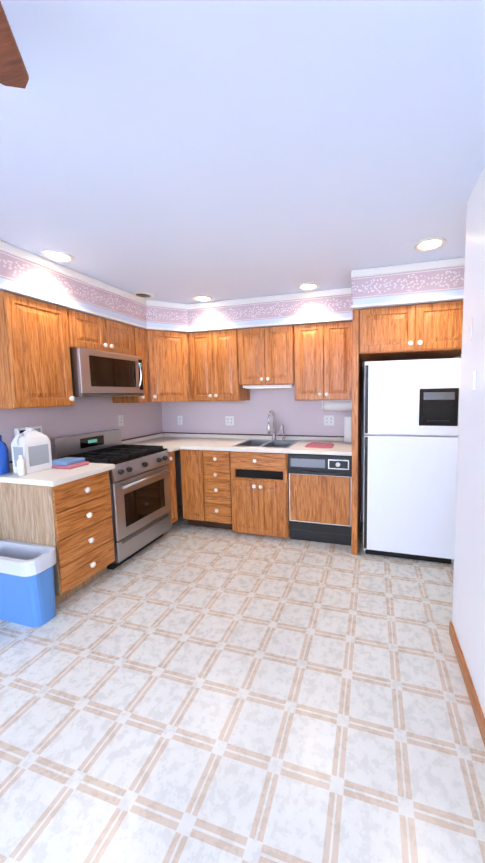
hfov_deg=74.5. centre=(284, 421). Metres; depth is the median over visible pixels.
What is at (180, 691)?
floor
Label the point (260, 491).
base cabinet
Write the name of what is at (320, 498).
dishwasher
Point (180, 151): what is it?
ceiling
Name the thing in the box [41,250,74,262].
recessed light
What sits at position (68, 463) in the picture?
folded towels
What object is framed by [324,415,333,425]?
electrical outlet
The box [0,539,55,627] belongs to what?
trash can
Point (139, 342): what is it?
upper cabinet
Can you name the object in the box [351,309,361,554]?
panel
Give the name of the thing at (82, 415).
wall
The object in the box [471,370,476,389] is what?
light switch
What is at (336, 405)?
paper towel holder
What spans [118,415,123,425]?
electrical outlet
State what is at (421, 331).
upper cabinet
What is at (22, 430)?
box
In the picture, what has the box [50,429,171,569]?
range
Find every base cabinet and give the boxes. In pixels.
[0,470,114,605]
[163,451,177,533]
[203,450,232,529]
[230,451,289,537]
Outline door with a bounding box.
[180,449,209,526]
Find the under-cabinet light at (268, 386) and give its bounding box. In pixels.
[243,384,293,387]
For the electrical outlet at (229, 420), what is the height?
0.116 m
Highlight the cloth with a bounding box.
[305,442,333,447]
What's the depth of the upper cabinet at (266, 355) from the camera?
3.31 m
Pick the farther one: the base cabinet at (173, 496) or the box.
the base cabinet at (173, 496)
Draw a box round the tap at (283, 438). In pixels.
[281,424,286,439]
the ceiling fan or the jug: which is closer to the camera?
the ceiling fan
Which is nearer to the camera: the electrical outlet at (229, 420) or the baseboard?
the baseboard
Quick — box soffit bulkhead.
[0,241,464,332]
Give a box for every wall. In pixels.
[0,396,162,460]
[161,355,459,521]
[452,167,484,716]
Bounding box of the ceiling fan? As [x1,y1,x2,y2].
[0,1,28,88]
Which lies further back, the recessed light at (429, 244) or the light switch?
the recessed light at (429, 244)
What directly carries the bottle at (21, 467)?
on the countertop at (52, 477)
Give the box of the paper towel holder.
[321,400,351,410]
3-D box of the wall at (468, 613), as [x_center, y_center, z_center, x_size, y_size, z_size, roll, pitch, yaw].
[0.782,0.210,0.125,0.510,2.440,6.400,1,5,16]
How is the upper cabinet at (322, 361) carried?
attached to the wall at (294, 417)
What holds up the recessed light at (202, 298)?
in the ceiling
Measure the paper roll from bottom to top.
0.280 m
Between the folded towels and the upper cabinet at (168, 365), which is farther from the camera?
the upper cabinet at (168, 365)
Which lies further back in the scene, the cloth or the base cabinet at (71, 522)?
the cloth
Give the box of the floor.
[0,505,484,862]
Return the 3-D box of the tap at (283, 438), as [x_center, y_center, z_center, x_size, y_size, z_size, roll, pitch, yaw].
[-0.008,0.115,3.567,0.068,0.196,0.114,1,5,16]
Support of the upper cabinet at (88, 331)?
attached to the wall at (82, 415)
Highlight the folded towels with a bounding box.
[52,457,89,468]
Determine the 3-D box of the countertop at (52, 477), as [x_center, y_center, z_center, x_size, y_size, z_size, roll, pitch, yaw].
[-1.738,0.342,2.340,0.683,0.093,0.507,1,5,16]
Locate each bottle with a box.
[0,435,9,474]
[17,455,25,475]
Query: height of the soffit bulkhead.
0.295 m
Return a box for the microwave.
[70,348,143,396]
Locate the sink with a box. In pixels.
[233,439,297,447]
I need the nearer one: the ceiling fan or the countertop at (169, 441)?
the ceiling fan
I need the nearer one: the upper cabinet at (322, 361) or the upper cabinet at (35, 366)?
the upper cabinet at (35, 366)
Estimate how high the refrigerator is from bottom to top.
1.705 m
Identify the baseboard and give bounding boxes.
[449,621,484,746]
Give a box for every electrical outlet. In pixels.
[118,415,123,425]
[177,416,182,424]
[225,416,233,425]
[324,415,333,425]
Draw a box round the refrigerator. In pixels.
[363,358,460,563]
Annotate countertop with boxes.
[0,461,114,486]
[121,436,179,451]
[144,432,351,455]
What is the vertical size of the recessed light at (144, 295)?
0.009 m
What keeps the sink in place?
in the countertop at (189, 441)
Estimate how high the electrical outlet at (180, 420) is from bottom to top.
0.116 m
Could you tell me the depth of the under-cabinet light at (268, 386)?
3.37 m
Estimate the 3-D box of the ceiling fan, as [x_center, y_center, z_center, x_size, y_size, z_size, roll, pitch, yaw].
[-0.487,-0.803,0.280,0.976,0.414,0.976,1,6,20]
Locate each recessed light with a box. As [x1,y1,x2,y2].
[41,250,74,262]
[132,292,153,298]
[193,295,212,301]
[298,283,318,290]
[414,237,445,251]
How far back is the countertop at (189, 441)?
3.49 m
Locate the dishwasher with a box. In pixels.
[288,453,351,545]
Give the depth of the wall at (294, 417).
3.73 m
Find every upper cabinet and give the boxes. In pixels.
[0,290,74,408]
[67,308,134,355]
[112,326,147,402]
[144,329,190,401]
[189,329,249,400]
[238,325,294,385]
[294,321,352,400]
[359,301,462,361]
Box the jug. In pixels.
[11,427,51,473]
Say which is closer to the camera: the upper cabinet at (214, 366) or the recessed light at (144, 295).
the recessed light at (144, 295)
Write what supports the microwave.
attached to the upper cabinet at (88, 331)
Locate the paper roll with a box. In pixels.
[344,416,351,442]
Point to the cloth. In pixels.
(318, 445)
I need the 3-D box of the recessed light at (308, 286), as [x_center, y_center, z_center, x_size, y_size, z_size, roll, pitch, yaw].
[0.219,-1.260,2.938,0.196,0.009,0.196,1,5,16]
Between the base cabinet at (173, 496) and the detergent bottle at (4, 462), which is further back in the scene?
the base cabinet at (173, 496)
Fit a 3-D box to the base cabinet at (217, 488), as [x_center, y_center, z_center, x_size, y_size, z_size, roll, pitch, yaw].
[-0.625,0.702,3.561,0.312,0.875,0.655,1,5,16]
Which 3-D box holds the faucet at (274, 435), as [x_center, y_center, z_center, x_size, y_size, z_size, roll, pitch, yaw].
[-0.130,0.040,3.551,0.095,0.352,0.226,1,5,16]
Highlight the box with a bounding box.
[14,426,41,435]
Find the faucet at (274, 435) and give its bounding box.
[267,410,278,439]
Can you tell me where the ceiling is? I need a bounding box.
[0,0,484,303]

